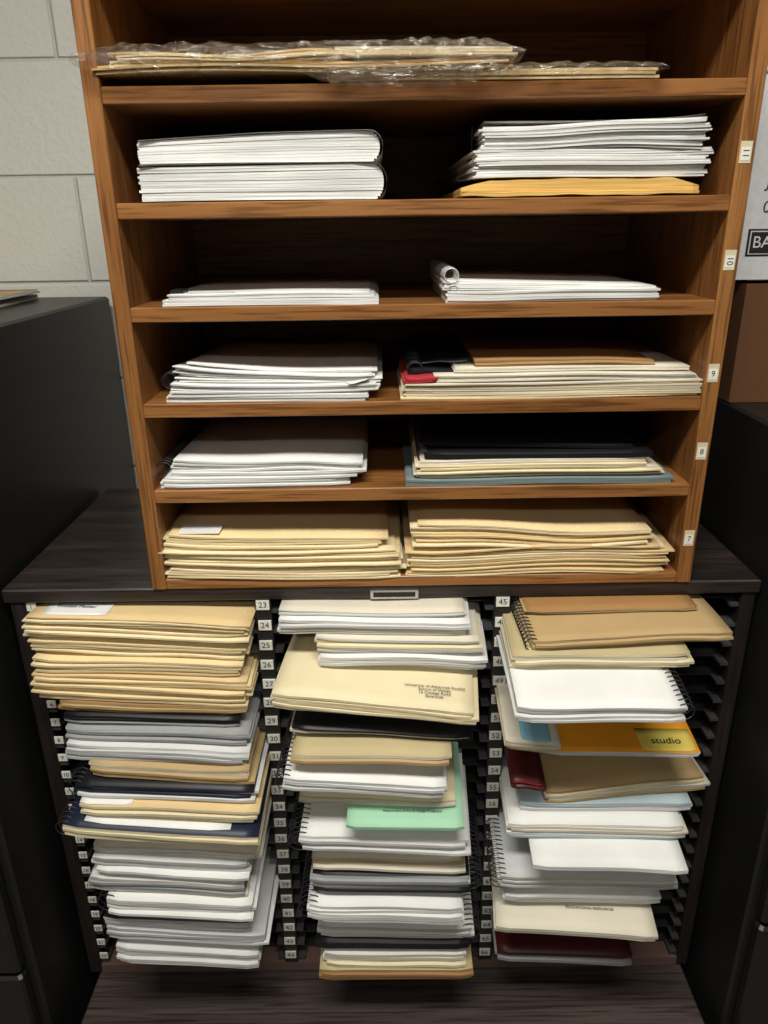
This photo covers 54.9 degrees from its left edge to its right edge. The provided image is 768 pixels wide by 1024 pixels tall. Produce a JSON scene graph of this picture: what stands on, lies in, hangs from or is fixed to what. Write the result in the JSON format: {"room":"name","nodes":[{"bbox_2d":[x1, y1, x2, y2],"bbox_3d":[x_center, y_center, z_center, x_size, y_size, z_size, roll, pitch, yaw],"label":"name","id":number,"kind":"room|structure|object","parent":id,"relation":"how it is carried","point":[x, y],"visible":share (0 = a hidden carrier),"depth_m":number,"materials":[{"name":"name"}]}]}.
{"room":"office","nodes":[
{"label":"office","id":0,"kind":"room"},
{"bbox_2d":[0,0,137,487],"bbox_3d":[-0.005,-0.332,1.555,5.200,2.800,0.100,-1,21,0],"label":"wall","id":1,"kind":"structure","parent":0,"point":[52,240],"depth_m":1.38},
{"bbox_3d":[0.026,1.834,-0.032,5.200,0.100,4.420,-1,21,0],"label":"floor","id":2,"kind":"structure","parent":0,"visible":0},
{"bbox_2d":[0,297,134,1023],"bbox_3d":[-0.759,0.431,1.368,0.470,1.530,0.750,-1,21,0],"label":"filing cabinet","id":3,"kind":"object","parent":2,"relation":"on","point":[64,440],"visible":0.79,"depth_m":1.14,"materials":[{"name":"black metal"}]},
{"bbox_2d":[0,289,39,306],"bbox_3d":[-0.787,-0.370,1.294,0.293,0.019,0.228,-1,21,0],"label":"book stack","id":4,"kind":"object","parent":3,"relation":"on","point":[7,297],"visible":1,"depth_m":1.32,"materials":[{"name":"paper"}]},
{"bbox_2d":[81,964,704,1023],"bbox_3d":[0.013,0.967,1.437,1.000,0.460,0.655,-1,21,0],"label":"table","id":5,"kind":"object","parent":2,"relation":"on","point":[632,994],"visible":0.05,"depth_m":1.22,"materials":[{"name":"brown wood"}]},
{"bbox_2d":[1,488,761,972],"bbox_3d":[0.000,0.367,1.329,1.034,0.734,0.424,-1,21,0],"label":"base cabinet","id":6,"kind":"object","parent":5,"relation":"on","point":[102,555],"visible":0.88,"depth_m":1.12,"materials":[{"name":"brown wood"}]},
{"bbox_2d":[31,672,258,706],"bbox_3d":[-0.330,0.203,1.146,0.306,0.033,0.295,-1,21,0],"label":"envelopes","id":7,"kind":"object","parent":6,"relation":"in","point":[46,692],"visible":0.13,"depth_m":1.01,"materials":[{"name":"paper"}]},
{"bbox_2d":[30,644,259,695],"bbox_3d":[-0.330,0.186,1.134,0.304,0.032,0.290,-1,21,0],"label":"envelopes","id":8,"kind":"object","parent":6,"relation":"in","point":[167,683],"visible":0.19,"depth_m":1.00,"materials":[{"name":"paper"}]},
{"bbox_2d":[31,651,245,675],"bbox_3d":[-0.333,0.161,1.130,0.290,0.032,0.284,-1,21,0],"label":"envelopes","id":9,"kind":"object","parent":8,"relation":"on","point":[44,661],"visible":0.2,"depth_m":1.00,"materials":[{"name":"paper"}]},
{"bbox_2d":[27,633,254,659],"bbox_3d":[-0.333,0.138,1.132,0.299,0.032,0.286,-1,21,0],"label":"envelopes","id":10,"kind":"object","parent":9,"relation":"on","point":[102,646],"visible":0.22,"depth_m":1.00,"materials":[{"name":"paper"}]},
{"bbox_2d":[21,613,255,642],"bbox_3d":[-0.333,0.117,1.124,0.315,0.031,0.297,-1,21,0],"label":"envelopes","id":11,"kind":"object","parent":10,"relation":"on","point":[36,630],"visible":0.13,"depth_m":0.99,"materials":[{"name":"paper"}]},
{"bbox_2d":[22,600,255,632],"bbox_3d":[-0.326,0.100,1.117,0.317,0.025,0.292,-1,21,0],"label":"envelopes","id":12,"kind":"object","parent":11,"relation":"on","point":[227,616],"visible":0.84,"depth_m":1.00,"materials":[{"name":"paper"}]},
{"bbox_2d":[55,767,272,846],"bbox_3d":[-0.306,0.387,1.130,0.283,0.049,0.288,-1,21,0],"label":"spiral notebook","id":13,"kind":"object","parent":6,"relation":"in","point":[141,829],"visible":0.3,"depth_m":1.01,"materials":[{"name":"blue paper"}]},
{"bbox_2d":[79,752,270,821],"bbox_3d":[-0.291,0.359,1.139,0.250,0.036,0.287,-1,21,0],"label":"folder","id":14,"kind":"object","parent":13,"relation":"on","point":[119,807],"visible":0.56,"depth_m":1.01,"materials":[{"name":"beige paper"}]},
{"bbox_2d":[68,737,268,802],"bbox_3d":[-0.302,0.332,1.143,0.267,0.037,0.289,-1,21,0],"label":"spiral notebook","id":15,"kind":"object","parent":6,"relation":"in","point":[88,784],"visible":0.18,"depth_m":1.01,"materials":[{"name":"white paper"}]},
{"bbox_2d":[89,726,265,784],"bbox_3d":[-0.289,0.309,1.144,0.233,0.036,0.288,-1,21,0],"label":"folder","id":16,"kind":"object","parent":15,"relation":"on","point":[241,774],"visible":0.27,"depth_m":1.02,"materials":[{"name":"beige paper"}]},
{"bbox_2d":[65,709,261,764],"bbox_3d":[-0.309,0.284,1.145,0.260,0.039,0.291,-1,21,0],"label":"stack","id":17,"kind":"object","parent":16,"relation":"on","point":[76,749],"visible":0.2,"depth_m":1.01,"materials":[{"name":"white paper"}]},
{"bbox_2d":[65,691,261,744],"bbox_3d":[-0.309,0.258,1.149,0.261,0.029,0.290,-1,21,0],"label":"stack","id":18,"kind":"object","parent":17,"relation":"on","point":[240,734],"visible":0.24,"depth_m":1.02,"materials":[{"name":"white paper"}]},
{"bbox_2d":[64,710,242,726],"bbox_3d":[-0.319,0.238,1.149,0.248,0.026,0.287,-1,21,0],"label":"folder","id":19,"kind":"object","parent":18,"relation":"on","point":[82,716],"visible":0.24,"depth_m":1.02,"materials":[{"name":"paper"}]},
{"bbox_2d":[58,696,250,714],"bbox_3d":[-0.317,0.220,1.147,0.266,0.024,0.284,-1,21,0],"label":"folder","id":20,"kind":"object","parent":19,"relation":"on","point":[68,704],"visible":0.18,"depth_m":1.02,"materials":[{"name":"paper"}]},
{"bbox_2d":[91,850,253,881],"bbox_3d":[-0.300,0.453,1.175,0.232,0.041,0.293,-1,21,0],"label":"stack","id":21,"kind":"object","parent":6,"relation":"in","point":[182,866],"visible":0.2,"depth_m":1.05,"materials":[{"name":"white paper"}]},
{"bbox_2d":[93,788,271,858],"bbox_3d":[-0.290,0.429,1.172,0.239,0.032,0.288,-1,21,0],"label":"stack","id":22,"kind":"object","parent":21,"relation":"on","point":[104,845],"visible":0.13,"depth_m":1.04,"materials":[{"name":"beige paper"}]},
{"bbox_2d":[97,828,269,921],"bbox_3d":[-0.298,0.516,1.188,0.231,0.048,0.290,-1,21,0],"label":"spiral notebook","id":23,"kind":"object","parent":6,"relation":"in","point":[121,903],"visible":0.23,"depth_m":1.06,"materials":[{"name":"white paper"}]},
{"bbox_2d":[88,859,254,896],"bbox_3d":[-0.308,0.486,1.189,0.231,0.042,0.288,-1,21,0],"label":"stack","id":24,"kind":"object","parent":23,"relation":"on","point":[99,880],"visible":0.16,"depth_m":1.06,"materials":[{"name":"white paper"}]},
{"bbox_2d":[116,938,262,968],"bbox_3d":[-0.293,0.618,1.239,0.217,0.046,0.287,-1,21,0],"label":"stack","id":25,"kind":"object","parent":6,"relation":"in","point":[129,950],"visible":0.19,"depth_m":1.11,"materials":[{"name":"white paper"}]},
{"bbox_2d":[106,847,278,945],"bbox_3d":[-0.289,0.576,1.224,0.246,0.039,0.285,-1,21,0],"label":"stack","id":26,"kind":"object","parent":6,"relation":"in","point":[260,934],"visible":0.22,"depth_m":1.10,"materials":[{"name":"white paper"}]},
{"bbox_2d":[103,907,252,930],"bbox_3d":[-0.301,0.553,1.216,0.221,0.034,0.286,-1,21,0],"label":"stack","id":27,"kind":"object","parent":26,"relation":"on","point":[112,919],"visible":0.13,"depth_m":1.08,"materials":[{"name":"grey paper"}]},
{"bbox_2d":[275,710,446,797],"bbox_3d":[-0.026,0.303,1.088,0.236,0.040,0.293,-1,21,0],"label":"spiral notebook","id":28,"kind":"object","parent":6,"relation":"in","point":[376,779],"visible":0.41,"depth_m":0.96,"materials":[{"name":"white paper"}]},
{"bbox_2d":[290,732,451,766],"bbox_3d":[-0.013,0.265,1.076,0.219,0.026,0.291,-1,21,0],"label":"folder","id":29,"kind":"object","parent":28,"relation":"on","point":[307,749],"visible":0.27,"depth_m":0.95,"materials":[{"name":"beige paper"}]},
{"bbox_2d":[277,597,470,634],"bbox_3d":[-0.009,0.103,1.103,0.267,0.023,0.294,-1,21,0],"label":"stack","id":30,"kind":"object","parent":6,"relation":"in","point":[288,624],"visible":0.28,"depth_m":0.97,"materials":[{"name":"white paper"}]},
{"bbox_2d":[279,597,465,616],"bbox_3d":[-0.011,0.085,1.111,0.260,0.007,0.294,-1,21,0],"label":"stack","id":31,"kind":"object","parent":30,"relation":"on","point":[422,606],"visible":0.28,"depth_m":0.99,"materials":[{"name":"white paper"}]},
{"bbox_2d":[270,633,478,724],"bbox_3d":[0.000,0.195,1.069,0.266,0.043,0.306,1,21,5],"label":"envelopes","id":32,"kind":"object","parent":6,"relation":"in","point":[445,695],"visible":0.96,"depth_m":0.95,"materials":[{"name":"beige paper"}]},
{"bbox_2d":[299,742,455,806],"bbox_3d":[-0.004,0.338,1.126,0.224,0.018,0.295,-1,21,0],"label":"stack","id":33,"kind":"object","parent":6,"relation":"in","point":[448,798],"visible":0.1,"depth_m":1.00,"materials":[{"name":"beige paper"}]},
{"bbox_2d":[288,749,470,855],"bbox_3d":[-0.001,0.400,1.135,0.265,0.043,0.298,-1,21,0],"label":"spiral notebook","id":34,"kind":"object","parent":6,"relation":"in","point":[323,826],"visible":0.38,"depth_m":1.01,"materials":[{"name":"white paper"}]},
{"bbox_2d":[298,850,463,924],"bbox_3d":[0.001,0.514,1.172,0.238,0.042,0.285,0,21,3],"label":"spiral notebook","id":35,"kind":"object","parent":6,"relation":"in","point":[352,907],"visible":0.3,"depth_m":1.04,"materials":[{"name":"white paper"}]},
{"bbox_2d":[290,710,472,741],"bbox_3d":[0.002,0.240,1.096,0.244,0.021,0.284,0,21,3],"label":"stack","id":36,"kind":"object","parent":6,"relation":"in","point":[309,722],"visible":0.22,"depth_m":0.97,"materials":[{"name":"black paper"}]},
{"bbox_2d":[323,948,466,967],"bbox_3d":[0.018,0.621,1.241,0.223,0.031,0.289,-1,21,0],"label":"stack","id":37,"kind":"object","parent":6,"relation":"in","point":[339,957],"visible":0.13,"depth_m":1.11,"materials":[{"name":"beige paper"}]},
{"bbox_2d":[315,920,469,948],"bbox_3d":[0.016,0.594,1.232,0.240,0.019,0.286,-1,21,0],"label":"spiral notebook","id":38,"kind":"object","parent":37,"relation":"on","point":[321,941],"visible":0.13,"depth_m":1.10,"materials":[{"name":"black paper"}]},
{"bbox_2d":[317,844,480,938],"bbox_3d":[0.025,0.568,1.222,0.250,0.038,0.291,-1,21,0],"label":"spiral notebook","id":39,"kind":"object","parent":38,"relation":"on","point":[333,929],"visible":0.24,"depth_m":1.09,"materials":[{"name":"paper"}]},
{"bbox_2d":[319,942,473,979],"bbox_3d":[0.019,0.646,1.245,0.237,0.031,0.286,-1,21,0],"label":"folder","id":40,"kind":"object","parent":6,"relation":"in","point":[329,972],"visible":0.13,"depth_m":1.11,"materials":[{"name":"beige paper"}]},
{"bbox_2d":[310,782,482,892],"bbox_3d":[0.021,0.469,1.171,0.252,0.041,0.293,-1,21,0],"label":"spiral notebook","id":41,"kind":"object","parent":6,"relation":"in","point":[323,880],"visible":0.31,"depth_m":1.04,"materials":[{"name":"black paper"}]},
{"bbox_2d":[312,851,465,873],"bbox_3d":[0.013,0.441,1.165,0.230,0.027,0.294,-1,21,0],"label":"stack","id":42,"kind":"object","parent":41,"relation":"on","point":[324,860],"visible":0.16,"depth_m":1.04,"materials":[{"name":"beige paper"}]},
{"bbox_2d":[318,601,487,669],"bbox_3d":[0.029,0.147,1.103,0.224,0.023,0.284,0,21,2],"label":"stack","id":43,"kind":"object","parent":6,"relation":"in","point":[468,661],"visible":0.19,"depth_m":0.97,"materials":[{"name":"white paper"}]},
{"bbox_2d":[314,601,483,652],"bbox_3d":[0.027,0.125,1.101,0.239,0.022,0.295,-1,21,0],"label":"stack","id":44,"kind":"object","parent":43,"relation":"on","point":[472,641],"visible":0.23,"depth_m":0.97,"materials":[{"name":"beige paper"}]},
{"bbox_2d":[346,742,463,830],"bbox_3d":[0.032,0.367,1.081,0.156,0.016,0.240,0,21,2],"label":"booklet","id":45,"kind":"object","parent":6,"relation":"in","point":[359,816],"visible":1,"depth_m":0.98,"materials":[{"name":"paper"}]},
{"bbox_2d":[70,0,767,589],"bbox_3d":[0.045,-0.307,1.036,0.726,0.734,0.365,-1,21,0],"label":"wooden shelf unit","id":46,"kind":"object","parent":6,"relation":"on","point":[710,57],"visible":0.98,"depth_m":0.95,"materials":[{"name":"brown wood"}]},
{"bbox_2d":[137,129,386,202],"bbox_3d":[-0.137,-0.433,0.949,0.278,0.071,0.282,-1,21,0],"label":"paper stack","id":47,"kind":"object","parent":46,"relation":"in","point":[329,164],"visible":0.95,"depth_m":0.82,"materials":[{"name":"white paper"}]},
{"bbox_2d":[156,415,368,488],"bbox_3d":[-0.161,-0.099,1.081,0.276,0.037,0.293,-1,21,0],"label":"paper stack","id":48,"kind":"object","parent":46,"relation":"in","point":[262,451],"visible":1,"depth_m":0.99,"materials":[{"name":"white paper"}]},
{"bbox_2d":[162,278,378,306],"bbox_3d":[-0.135,-0.300,0.997,0.257,0.017,0.271,-1,21,0],"label":"paper stack","id":49,"kind":"object","parent":46,"relation":"in","point":[330,291],"visible":1,"depth_m":0.88,"materials":[{"name":"white paper"}]},
{"bbox_2d":[161,339,381,402],"bbox_3d":[-0.142,-0.210,1.043,0.279,0.046,0.299,-1,21,0],"label":"paper stack","id":50,"kind":"object","parent":46,"relation":"in","point":[232,370],"visible":1,"depth_m":0.92,"materials":[{"name":"white paper"}]},
{"bbox_2d":[158,500,406,579],"bbox_3d":[-0.138,0.006,1.125,0.334,0.062,0.316,-1,21,0],"label":"envelopes","id":51,"kind":"object","parent":46,"relation":"in","point":[356,539],"visible":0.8,"depth_m":0.99,"materials":[{"name":"paper"}]},
{"bbox_2d":[91,40,659,85],"bbox_3d":[-0.014,-0.514,0.892,0.616,0.051,0.304,-1,21,0],"label":"envelopes","id":52,"kind":"object","parent":46,"relation":"on","point":[344,64],"visible":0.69,"depth_m":0.78,"materials":[{"name":"paper"}]},
{"bbox_2d":[401,412,673,485],"bbox_3d":[0.201,-0.107,1.080,0.348,0.046,0.290,-1,21,0],"label":"folders","id":53,"kind":"object","parent":46,"relation":"on","point":[477,449],"visible":0.97,"depth_m":0.97,"materials":[{"name":"paper"}]},
{"bbox_2d":[401,497,674,576],"bbox_3d":[0.209,-0.002,1.122,0.363,0.072,0.304,-1,21,0],"label":"envelopes","id":54,"kind":"object","parent":46,"relation":"in","point":[499,536],"visible":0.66,"depth_m":0.99,"materials":[{"name":"paper"}]},
{"bbox_2d":[430,259,660,302],"bbox_3d":[0.197,-0.314,0.990,0.257,0.040,0.269,-1,21,0],"label":"paper stack","id":55,"kind":"object","parent":46,"relation":"in","point":[453,285],"visible":1,"depth_m":0.87,"materials":[{"name":"white paper"}]},
{"bbox_2d":[396,332,702,398],"bbox_3d":[0.206,-0.210,1.033,0.374,0.045,0.278,-1,21,0],"label":"file folders","id":56,"kind":"object","parent":46,"relation":"in","point":[501,365],"visible":1,"depth_m":0.92,"materials":[{"name":"paper"}]},
{"bbox_2d":[440,177,699,198],"bbox_3d":[0.218,-0.412,0.953,0.271,0.019,0.278,-1,21,0],"label":"envelope","id":57,"kind":"object","parent":46,"relation":"on","point":[661,186],"visible":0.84,"depth_m":0.83,"materials":[{"name":"paper"}]},
{"bbox_2d":[440,113,713,190],"bbox_3d":[0.228,-0.453,0.943,0.290,0.064,0.277,-1,21,0],"label":"paper stack","id":58,"kind":"object","parent":57,"relation":"on","point":[668,146],"visible":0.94,"depth_m":0.82,"materials":[{"name":"white paper"}]},
{"bbox_2d":[503,740,546,791],"bbox_3d":[0.203,0.339,1.107,0.050,0.022,0.205,0,21,2],"label":"folder","id":59,"kind":"object","parent":6,"relation":"in","point":[525,769],"visible":0.45,"depth_m":1.03,"materials":[{"name":"red leather"}]},
{"bbox_2d":[494,680,560,753],"bbox_3d":[0.195,0.266,1.048,0.075,0.029,0.206,0,21,2],"label":"notebook","id":60,"kind":"object","parent":6,"relation":"in","point":[517,735],"visible":0.54,"depth_m":0.97,"materials":[{"name":"beige paper"}]},
{"bbox_2d":[491,912,631,965],"bbox_3d":[0.285,0.641,1.278,0.212,0.026,0.284,0,21,3],"label":"folder","id":61,"kind":"object","parent":6,"relation":"in","point":[518,947],"visible":0.24,"depth_m":1.15,"materials":[{"name":"red paper"}]},
{"bbox_2d":[491,855,657,941],"bbox_3d":[0.287,0.552,1.190,0.231,0.024,0.282,1,21,5],"label":"envelopes","id":62,"kind":"object","parent":6,"relation":"in","point":[626,921],"visible":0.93,"depth_m":1.08,"materials":[{"name":"paper"}]},
{"bbox_2d":[482,809,677,889],"bbox_3d":[0.290,0.475,1.184,0.278,0.038,0.292,-1,21,0],"label":"spiral notebook","id":63,"kind":"object","parent":6,"relation":"in","point":[512,856],"visible":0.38,"depth_m":1.06,"materials":[{"name":"white paper"}]},
{"bbox_2d":[501,887,660,903],"bbox_3d":[0.292,0.512,1.209,0.238,0.022,0.288,-1,21,0],"label":"stack","id":64,"kind":"object","parent":6,"relation":"in","point":[632,896],"visible":0.17,"depth_m":1.08,"materials":[{"name":"white paper"}]},
{"bbox_2d":[499,759,687,838],"bbox_3d":[0.302,0.395,1.164,0.263,0.030,0.292,-1,21,0],"label":"stack","id":65,"kind":"object","parent":6,"relation":"in","point":[644,824],"visible":0.36,"depth_m":1.04,"materials":[{"name":"white paper"}]},
{"bbox_2d":[516,789,692,810],"bbox_3d":[0.319,0.366,1.179,0.252,0.019,0.288,-1,21,0],"label":"stack","id":66,"kind":"object","parent":65,"relation":"on","point":[528,799],"visible":0.18,"depth_m":1.05,"materials":[{"name":"paper"}]},
{"bbox_2d":[539,752,709,803],"bbox_3d":[0.335,0.346,1.182,0.246,0.027,0.286,-3,21,-5],"label":"folder","id":67,"kind":"object","parent":66,"relation":"on","point":[568,778],"visible":0.37,"depth_m":1.06,"materials":[{"name":"beige paper"}]},
{"bbox_2d":[496,630,695,722],"bbox_3d":[0.266,0.184,1.011,0.221,0.039,0.290,-1,21,0],"label":"spiral notebook","id":68,"kind":"object","parent":6,"relation":"in","point":[561,693],"visible":0.47,"depth_m":0.90,"materials":[{"name":"white paper"}]},
{"bbox_2d":[500,610,694,666],"bbox_3d":[0.277,0.136,1.062,0.236,0.027,0.291,-1,21,0],"label":"folder","id":69,"kind":"object","parent":68,"relation":"on","point":[663,654],"visible":0.33,"depth_m":0.93,"materials":[{"name":"beige paper"}]},
{"bbox_2d":[510,594,733,650],"bbox_3d":[0.307,0.124,1.041,0.276,0.026,0.238,-1,21,0],"label":"spiral notebook","id":70,"kind":"object","parent":69,"relation":"on","point":[701,624],"visible":0.5,"depth_m":0.95,"materials":[{"name":"beige paper"}]},
{"bbox_2d":[518,594,697,613],"bbox_3d":[0.300,0.080,1.111,0.234,0.007,0.284,-1,21,0],"label":"folder","id":71,"kind":"object","parent":70,"relation":"on","point":[559,604],"visible":0.29,"depth_m":0.99,"materials":[{"name":"brown paper"}]},
{"bbox_2d":[528,837,687,874],"bbox_3d":[0.313,0.431,1.131,0.209,0.021,0.280,0,21,2],"label":"stack","id":72,"kind":"object","parent":6,"relation":"in","point":[662,856],"visible":0.34,"depth_m":1.02,"materials":[{"name":"white paper"}]},
{"bbox_2d":[549,721,700,757],"bbox_3d":[0.323,0.289,1.061,0.206,0.012,0.178,-1,21,0],"label":"book","id":73,"kind":"object","parent":6,"relation":"on","point":[642,739],"visible":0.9,"depth_m":1.00,"materials":[{"name":"orange paper"}]},
{"bbox_2d":[681,397,767,1023],"bbox_3d":[0.761,0.472,1.392,0.472,1.397,0.750,-1,21,0],"label":"filing cabinet","id":74,"kind":"object","parent":2,"relation":"on","point":[725,970],"visible":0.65,"depth_m":1.10,"materials":[{"name":"black metal"}]},
{"bbox_2d":[718,279,767,401],"bbox_3d":[0.705,-0.304,1.221,0.382,0.174,0.310,-1,21,0],"label":"cardboard box","id":75,"kind":"object","parent":74,"relation":"on","point":[744,374],"visible":0.42,"depth_m":1.08,"materials":[{"name":"brown cardboard"}]},
{"bbox_2d":[735,67,767,279],"bbox_3d":[0.657,-0.532,1.138,0.340,0.310,0.308,-1,21,0],"label":"storage box","id":76,"kind":"object","parent":75,"relation":"on","point":[753,255],"visible":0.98,"depth_m":1.02,"materials":[{"name":"white cardboard"}]}
]}

